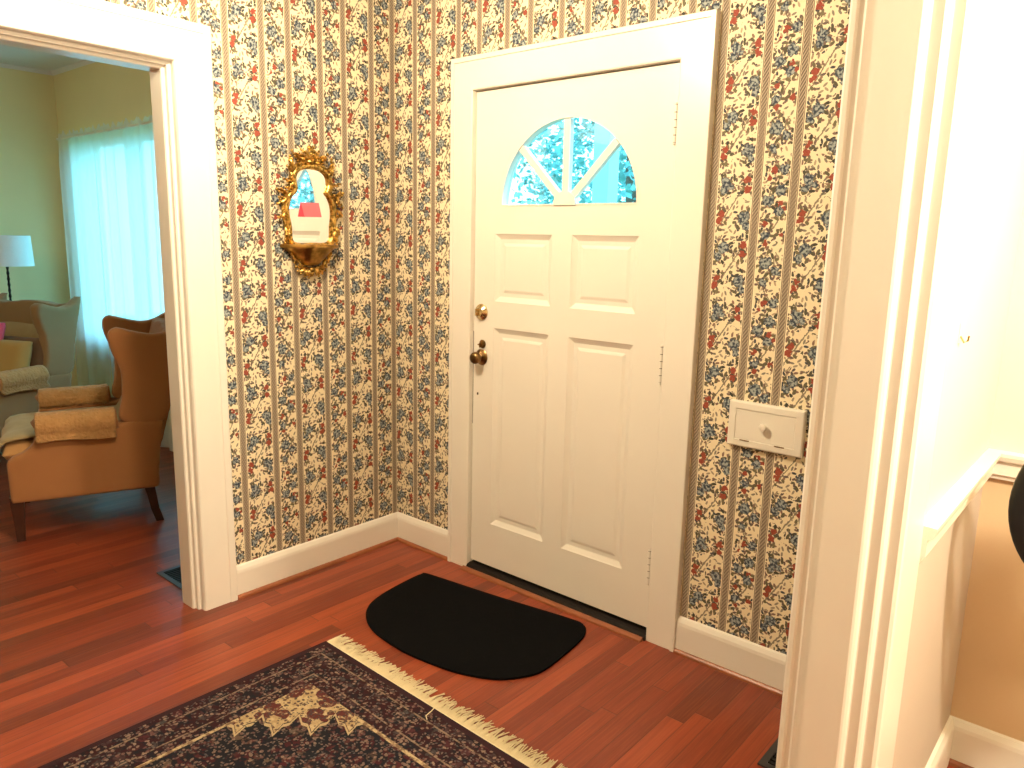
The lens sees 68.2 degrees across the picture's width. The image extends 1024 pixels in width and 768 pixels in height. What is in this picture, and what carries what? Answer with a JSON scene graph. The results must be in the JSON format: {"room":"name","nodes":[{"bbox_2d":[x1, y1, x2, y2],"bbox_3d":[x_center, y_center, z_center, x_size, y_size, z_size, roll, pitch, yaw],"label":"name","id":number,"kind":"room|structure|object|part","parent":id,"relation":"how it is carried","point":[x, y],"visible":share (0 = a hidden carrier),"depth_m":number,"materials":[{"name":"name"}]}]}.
{"room":"entrance hall","nodes":[
{"label":"entrance hall","id":0,"kind":"room"},
{"bbox_2d":[0,67,77,386],"bbox_3d":[-4.753,-0.822,4.506,0.100,2.600,4.160,10,14,39],"label":"wall","id":1,"kind":"structure","parent":0,"point":[31,204],"depth_m":5.67,"materials":[{"name":"beige paint"}]},
{"bbox_2d":[0,44,83,70],"bbox_3d":[-1.195,-1.497,1.241,9.470,0.100,4.260,10,14,39],"label":"ceiling","id":2,"kind":"structure","parent":0,"point":[10,55],"depth_m":5.25,"materials":[{"name":"paint"}]},
{"bbox_2d":[102,0,397,564],"bbox_3d":[-1.849,-0.277,1.975,0.060,2.600,4.000,10,14,39],"label":"wall","id":3,"kind":"structure","parent":0,"point":[312,362],"depth_m":3.10,"materials":[{"name":"paper"}]},
{"bbox_2d":[0,0,237,610],"bbox_3d":[-1.760,-0.065,2.085,0.062,2.147,2.048,10,14,39],"label":"trim","id":4,"kind":"structure","parent":3,"relation":"attached to","point":[181,49],"depth_m":2.70,"materials":[{"name":"paint"}]},
{"bbox_2d":[276,145,343,278],"bbox_3d":[-0.787,-0.685,3.037,0.088,0.526,0.324,10,14,39],"label":"wall mirror","id":5,"kind":"object","parent":3,"relation":"attached to","point":[309,240],"visible":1,"depth_m":3.04,"materials":[{"name":"gold glass"}]},
{"bbox_2d":[280,244,337,248],"bbox_3d":[-0.795,-0.555,3.055,0.088,0.016,0.266,10,14,39],"label":"shelf","id":6,"kind":"object","parent":5,"relation":"attached to","point":[286,246],"depth_m":3.00,"materials":[{"name":"gold metal"}]},
{"bbox_2d":[289,169,330,242],"bbox_3d":[-0.818,-0.716,3.055,0.006,0.296,0.204,10,14,39],"label":"mirror glass","id":7,"kind":"object","parent":5,"relation":"on","point":[310,185],"depth_m":3.05,"materials":[{"name":"mirror"}]},
{"bbox_3d":[-0.807,-0.728,3.047,0.033,0.381,0.324,10,14,39],"label":"carved frame","id":8,"kind":"part","parent":5,"relation":"part of","materials":[{"name":"gold metal"}]},
{"bbox_2d":[236,512,397,594],"bbox_3d":[-0.828,0.740,3.356,0.017,0.134,0.862,10,14,39],"label":"baseboard","id":9,"kind":"structure","parent":3,"relation":"attached to","point":[259,572],"depth_m":3.30,"materials":[{"name":"paint"}]},
{"bbox_2d":[0,445,954,767],"bbox_3d":[-1.256,1.165,1.745,9.470,0.120,4.260,10,14,39],"label":"floor","id":10,"kind":"structure","parent":0,"point":[96,644],"depth_m":2.63,"materials":[{"name":"brown wood"}]},
{"bbox_2d":[0,235,34,300],"bbox_3d":[-3.552,-0.351,5.399,0.330,1.395,0.330,-5,12,-29],"label":"floor lamp","id":11,"kind":"object","parent":10,"relation":"on","point":[15,250],"visible":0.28,"depth_m":5.21,"materials":[{"name":"fabric"}]},
{"bbox_3d":[-3.539,-0.933,5.289,0.330,0.210,0.330,10,14,39],"label":"lamp shade","id":12,"kind":"part","parent":11,"relation":"part of","materials":[{"name":"fabric"}]},
{"bbox_2d":[0,293,79,437],"bbox_3d":[-3.277,-0.030,4.769,0.778,1.012,0.842,4,11,15],"label":"armchair","id":13,"kind":"object","parent":10,"relation":"on","point":[54,324],"visible":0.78,"depth_m":4.79,"materials":[{"name":"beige fabric"}]},
{"bbox_2d":[0,339,32,371],"bbox_3d":[-3.193,-0.139,4.740,0.400,0.272,0.164,4,11,15],"label":"throw pillow","id":14,"kind":"object","parent":13,"relation":"on","point":[14,354],"visible":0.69,"depth_m":4.67,"materials":[{"name":"yellow fabric"}]},
{"bbox_2d":[0,323,5,339],"bbox_3d":[-3.293,-0.332,4.780,0.200,0.118,0.081,4,11,15],"label":"throw pillow","id":15,"kind":"object","parent":14,"relation":"on","point":[2,325],"visible":0.98,"depth_m":4.75,"materials":[{"name":"pink fabric"}]},
{"bbox_2d":[0,321,38,337],"bbox_3d":[-3.297,-0.141,4.660,0.573,0.422,0.664,4,11,15],"label":"throw","id":16,"kind":"object","parent":13,"relation":"on","point":[19,329],"depth_m":4.92,"materials":[{"name":"beige fabric"}]},
{"bbox_2d":[3,336,43,365],"bbox_3d":[-3.121,-0.161,4.810,0.360,0.273,0.123,4,11,15],"label":"throw pillow","id":17,"kind":"object","parent":13,"relation":"on","point":[37,357],"visible":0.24,"depth_m":4.75,"materials":[{"name":"brown fabric"}]},
{"bbox_3d":[-2.995,-0.024,4.590,0.142,0.138,0.329,4,11,15],"label":"arm","id":18,"kind":"part","parent":13,"relation":"part of"},
{"bbox_3d":[-3.195,-0.258,5.011,0.632,0.591,0.259,4,11,15],"label":"backrest","id":19,"kind":"part","parent":13,"relation":"part of","materials":[{"name":"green fabric"}]},
{"bbox_2d":[0,312,169,541],"bbox_3d":[-2.138,0.161,3.897,0.842,1.012,0.778,-5,12,-30],"label":"armchair","id":20,"kind":"object","parent":10,"relation":"on","point":[80,440],"visible":0.92,"depth_m":3.64,"materials":[{"name":"beige fabric"}]},
{"bbox_3d":[-2.307,0.628,3.540,0.058,0.220,0.058,-5,12,-30],"label":"leg","id":21,"kind":"part","parent":20,"relation":"part of","materials":[{"name":"brown wood"}]},
{"bbox_2d":[2,437,33,459],"bbox_3d":[-2.236,0.256,3.858,0.575,0.115,0.598,-5,12,-30],"label":"seat cushion","id":22,"kind":"object","parent":20,"relation":"on","point":[13,446],"depth_m":3.50,"materials":[{"name":"brown fabric"}]},
{"bbox_2d":[0,395,121,447],"bbox_3d":[-2.211,0.041,3.828,0.664,0.422,0.573,-5,12,-30],"label":"throw","id":23,"kind":"object","parent":20,"relation":"on","point":[17,431],"depth_m":3.99,"materials":[{"name":"beige fabric"}]},
{"bbox_3d":[-2.380,0.079,4.110,0.357,0.120,0.120,-5,12,-30],"label":"arm","id":24,"kind":"part","parent":20,"relation":"part of","materials":[{"name":"beige fabric"}]},
{"bbox_3d":[-2.378,0.080,4.113,0.329,0.138,0.142,-5,12,-30],"label":"arm","id":25,"kind":"part","parent":20,"relation":"part of"},
{"bbox_3d":[-2.061,0.188,3.573,0.357,0.120,0.120,-5,12,-30],"label":"arm","id":26,"kind":"part","parent":20,"relation":"part of","materials":[{"name":"beige fabric"}]},
{"bbox_3d":[-2.059,0.190,3.574,0.329,0.138,0.142,-5,12,-30],"label":"arm","id":27,"kind":"part","parent":20,"relation":"part of"},
{"bbox_3d":[-1.815,0.589,3.832,0.085,0.210,0.050,-5,12,-30],"label":"leg","id":28,"kind":"part","parent":20,"relation":"part of","materials":[{"name":"brown wood"}]},
{"bbox_3d":[-1.881,-0.038,4.008,0.259,0.591,0.632,-5,12,-30],"label":"backrest","id":29,"kind":"part","parent":20,"relation":"part of","materials":[{"name":"beige fabric"}]},
{"bbox_2d":[156,565,181,589],"bbox_3d":[-1.392,0.820,3.208,0.250,0.006,0.115,10,14,39],"label":"floor vent","id":30,"kind":"object","parent":10,"relation":"in","point":[173,575],"visible":0.41,"depth_m":3.23,"materials":[{"name":"metal"}]},
{"bbox_2d":[38,633,567,767],"bbox_3d":[-0.859,1.151,1.501,1.385,0.016,2.266,11,14,41],"label":"oriental rug","id":31,"kind":"object","parent":10,"relation":"on","point":[327,704],"visible":1,"depth_m":2.24,"materials":[{"name":"fabric"}]},
{"bbox_2d":[366,573,585,679],"bbox_3d":[-0.186,0.912,2.860,0.839,0.008,0.549,8,13,31],"label":"door mat","id":32,"kind":"object","parent":10,"relation":"on","point":[439,622],"visible":1,"depth_m":2.82,"materials":[{"name":"rubber"}]},
{"bbox_2d":[757,738,777,767],"bbox_3d":[0.817,1.063,2.192,0.115,0.006,0.250,10,14,39],"label":"floor vent","id":33,"kind":"object","parent":10,"relation":"in","point":[768,760],"visible":0.15,"depth_m":2.16,"materials":[{"name":"metal"}]},
{"bbox_2d":[1008,465,1023,562],"bbox_3d":[1.264,0.609,1.601,0.382,1.140,0.382,-4,12,-24],"label":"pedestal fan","id":34,"kind":"object","parent":10,"relation":"on","point":[1016,500],"visible":1,"depth_m":1.60,"materials":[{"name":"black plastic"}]},
{"bbox_2d":[54,0,1023,741],"bbox_3d":[0.106,-0.431,3.029,9.270,2.600,0.160,10,14,39],"label":"wall","id":35,"kind":"structure","parent":0,"point":[780,63],"depth_m":2.44,"materials":[{"name":"paper"}]},
{"bbox_2d":[0,60,94,75],"bbox_3d":[-3.310,-1.811,2.981,3.760,0.025,4.000,10,14,39],"label":"trim","id":36,"kind":"structure","parent":35,"relation":"attached to","point":[84,62],"depth_m":5.49,"materials":[{"name":"paint"}]},
{"bbox_2d":[94,154,106,315],"bbox_3d":[-2.360,-0.923,5.033,2.300,1.450,0.145,10,14,39],"label":"window","id":37,"kind":"structure","parent":35,"relation":"in","point":[94,154],"depth_m":5.74,"materials":[{"name":"paint"}]},
{"bbox_2d":[56,115,172,450],"bbox_3d":[-2.376,-0.642,4.965,2.560,2.122,0.108,10,14,39],"label":"sheer curtain","id":38,"kind":"object","parent":35,"relation":"hanging from","point":[124,158],"visible":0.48,"depth_m":5.18,"materials":[{"name":"fabric"}]},
{"bbox_3d":[-3.107,-0.767,5.535,0.630,2.122,0.040,10,14,39],"label":"panel","id":39,"kind":"part","parent":38,"relation":"part of","materials":[{"name":"fabric"}]},
{"bbox_3d":[-2.348,-1.629,4.784,2.560,0.017,0.094,10,14,39],"label":"rod","id":40,"kind":"part","parent":38,"relation":"part of","materials":[{"name":"paint"}]},
{"bbox_3d":[-2.619,-0.678,5.130,0.750,2.120,0.041,10,14,39],"label":"panel","id":41,"kind":"part","parent":38,"relation":"part of","materials":[{"name":"fabric"}]},
{"bbox_3d":[-1.913,-0.550,4.538,1.190,2.122,0.046,10,14,39],"label":"panel","id":42,"kind":"part","parent":38,"relation":"part of","materials":[{"name":"fabric"}]},
{"bbox_2d":[398,512,447,556],"bbox_3d":[-0.421,0.711,3.561,0.366,0.134,0.017,10,14,39],"label":"baseboard","id":43,"kind":"structure","parent":35,"relation":"attached to","point":[432,537],"depth_m":3.55,"materials":[{"name":"paint"}]},
{"bbox_2d":[460,565,642,642],"bbox_3d":[0.127,0.877,3.071,0.919,0.014,0.022,10,14,39],"label":"trim","id":44,"kind":"structure","parent":35,"relation":"attached to","point":[521,591],"depth_m":3.02,"materials":[{"name":"brown wood"}]},
{"bbox_2d":[466,560,645,640],"bbox_3d":[0.202,0.849,3.143,0.914,0.046,0.190,10,14,39],"label":"threshold","id":45,"kind":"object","parent":35,"relation":"attached to","point":[607,617],"depth_m":3.05,"materials":[{"name":"metal"}]},
{"bbox_2d":[469,63,679,626],"bbox_3d":[0.177,-0.127,2.904,0.908,1.976,0.103,10,14,39],"label":"door","id":46,"kind":"structure","parent":35,"relation":"in","point":[566,357],"depth_m":2.88,"materials":[{"name":"paint"}]},
{"bbox_3d":[-0.146,-0.110,3.159,0.068,0.068,0.059,10,14,39],"label":"knob","id":47,"kind":"part","parent":46,"relation":"part of","materials":[{"name":"gold metal"}]},
{"bbox_3d":[0.034,0.205,3.115,0.286,0.850,0.029,10,14,39],"label":"raised panel","id":48,"kind":"part","parent":46,"relation":"part of","materials":[{"name":"paint"}]},
{"bbox_3d":[0.050,-0.453,2.991,0.286,0.270,0.029,10,14,39],"label":"raised panel","id":49,"kind":"part","parent":46,"relation":"part of","materials":[{"name":"paint"}]},
{"bbox_3d":[0.323,0.257,2.874,0.286,0.850,0.029,10,14,39],"label":"raised panel","id":50,"kind":"part","parent":46,"relation":"part of","materials":[{"name":"paint"}]},
{"bbox_3d":[0.338,-0.401,2.749,0.286,0.270,0.029,10,14,39],"label":"raised panel","id":51,"kind":"part","parent":46,"relation":"part of","materials":[{"name":"paint"}]},
{"bbox_2d":[447,9,720,651],"bbox_3d":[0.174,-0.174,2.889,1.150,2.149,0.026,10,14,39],"label":"trim","id":52,"kind":"structure","parent":35,"relation":"attached to","point":[692,39],"depth_m":2.64,"materials":[{"name":"paint"}]},
{"bbox_2d":[238,537,973,767],"bbox_3d":[1.216,1.172,1.645,5.383,0.014,0.845,10,14,39],"label":"trim","id":53,"kind":"structure","parent":35,"relation":"attached to","point":[952,762],"depth_m":3.08,"materials":[{"name":"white wood"}]},
{"bbox_2d":[675,615,785,690],"bbox_3d":[0.857,0.942,2.492,0.699,0.134,0.017,10,14,39],"label":"baseboard","id":54,"kind":"structure","parent":35,"relation":"attached to","point":[765,665],"depth_m":2.57,"materials":[{"name":"paint"}]},
{"bbox_2d":[727,399,807,457],"bbox_3d":[0.797,0.141,2.392,0.244,0.148,0.042,10,14,39],"label":"wall box","id":55,"kind":"object","parent":35,"relation":"attached to","point":[753,425],"visible":1,"depth_m":2.38,"materials":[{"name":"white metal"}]},
{"bbox_3d":[0.791,0.138,2.385,0.026,0.026,0.024,10,14,39],"label":"knob","id":56,"kind":"part","parent":55,"relation":"part of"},
{"bbox_3d":[0.800,0.140,2.396,0.190,0.094,0.007,10,14,39],"label":"door","id":57,"kind":"part","parent":55,"relation":"part of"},
{"bbox_2d":[919,448,1023,562],"bbox_3d":[2.170,0.466,0.777,3.025,0.078,0.762,10,14,39],"label":"trim","id":58,"kind":"structure","parent":35,"relation":"attached to","point":[993,463],"depth_m":1.70,"materials":[{"name":"paint"}]},
{"bbox_2d":[950,715,1023,767],"bbox_3d":[2.394,1.221,1.208,3.025,0.134,0.017,10,14,39],"label":"baseboard","id":59,"kind":"structure","parent":35,"relation":"attached to","point":[973,745],"depth_m":2.10,"materials":[{"name":"paint"}]},
{"bbox_2d":[892,0,1023,767],"bbox_3d":[-0.048,0.049,0.469,0.070,2.600,4.000,10,14,39],"label":"wall","id":60,"kind":"structure","parent":0,"point":[995,193],"depth_m":1.65,"materials":[{"name":"beige paint"}]},
{"bbox_2d":[835,0,991,767],"bbox_3d":[-0.102,0.222,0.418,0.063,2.278,2.666,10,14,39],"label":"trim","id":61,"kind":"structure","parent":60,"relation":"attached to","point":[953,35],"depth_m":1.29,"materials":[{"name":"paint"}]},
{"bbox_2d":[925,716,953,767],"bbox_3d":[1.009,1.061,1.884,0.017,0.134,0.762,10,14,39],"label":"baseboard","id":62,"kind":"structure","parent":60,"relation":"attached to","point":[940,756],"depth_m":2.06,"materials":[{"name":"paint"}]},
{"bbox_2d":[958,323,969,342],"bbox_3d":[0.894,-0.100,1.494,0.019,0.040,0.012,10,14,39],"label":"wall hook","id":63,"kind":"object","parent":60,"relation":"attached to","point":[960,330],"visible":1,"depth_m":1.50,"materials":[{"name":"paint"}]},
{"bbox_3d":[0.888,-0.101,1.500,0.002,0.040,0.012,10,14,39],"label":"hook plate","id":64,"kind":"part","parent":63,"relation":"part of","materials":[{"name":"paint"}]},
{"bbox_3d":[-1.891,-0.284,2.010,0.050,2.600,4.000,10,14,39],"label":"wall","id":65,"kind":"structure","parent":0,"visible":0},
{"bbox_2d":[0,39,191,607],"bbox_3d":[-1.814,-0.011,2.142,0.078,2.017,1.788,10,14,39],"label":"trim","id":66,"kind":"structure","parent":65,"relation":"attached to","point":[155,80],"depth_m":2.75,"materials":[{"name":"paint"}]},
{"bbox_3d":[-0.101,0.040,0.513,0.070,2.600,4.000,10,14,39],"label":"wall","id":67,"kind":"structure","parent":0,"visible":0},
{"bbox_2d":[775,0,876,767],"bbox_3d":[-0.196,0.221,0.500,0.047,2.245,2.600,10,14,39],"label":"trim","id":68,"kind":"structure","parent":67,"relation":"attached to","point":[862,12],"depth_m":1.35,"materials":[{"name":"paint"}]},
{"bbox_2d":[797,0,922,767],"bbox_3d":[-0.154,0.285,0.473,0.069,2.130,2.370,10,14,39],"label":"trim","id":69,"kind":"structure","parent":67,"relation":"attached to","point":[897,24],"depth_m":1.31,"materials":[{"name":"paint"}]},
{"label":"outside","id":70,"kind":"structure","parent":0,"visible":0},
{"bbox_3d":[9.233,-0.845,15.060,28.000,0.050,29.840,10,14,39],"label":"ground","id":71,"kind":"structure","parent":70,"visible":0},
{"bbox_2d":[511,118,635,203],"bbox_3d":[1.242,-1.571,7.893,2.564,3.693,2.581,10,14,39],"label":"tree","id":72,"kind":"object","parent":71,"relation":"on","point":[627,175],"visible":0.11,"depth_m":7.48,"materials":[{"name":"green plant"}]},
{"bbox_2d":[617,147,625,202],"bbox_3d":[2.857,-2.651,10.813,3.428,4.798,3.465,6,12,22],"label":"tree","id":73,"kind":"object","parent":71,"relation":"on","point":[619,192],"visible":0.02,"depth_m":10.72,"materials":[{"name":"green plant"}]},
{"bbox_3d":[0.837,0.921,3.825,3.200,0.280,1.640,10,14,39],"label":"floor","id":74,"kind":"structure","parent":71,"relation":"on","visible":0},
{"bbox_2d":[592,122,619,202],"bbox_3d":[0.542,-0.766,4.555,0.150,2.750,0.150,10,14,39],"label":"porch post","id":75,"kind":"object","parent":74,"relation":"on","point":[605,184],"visible":0.02,"depth_m":4.42,"materials":[{"name":"paint"}]}
]}

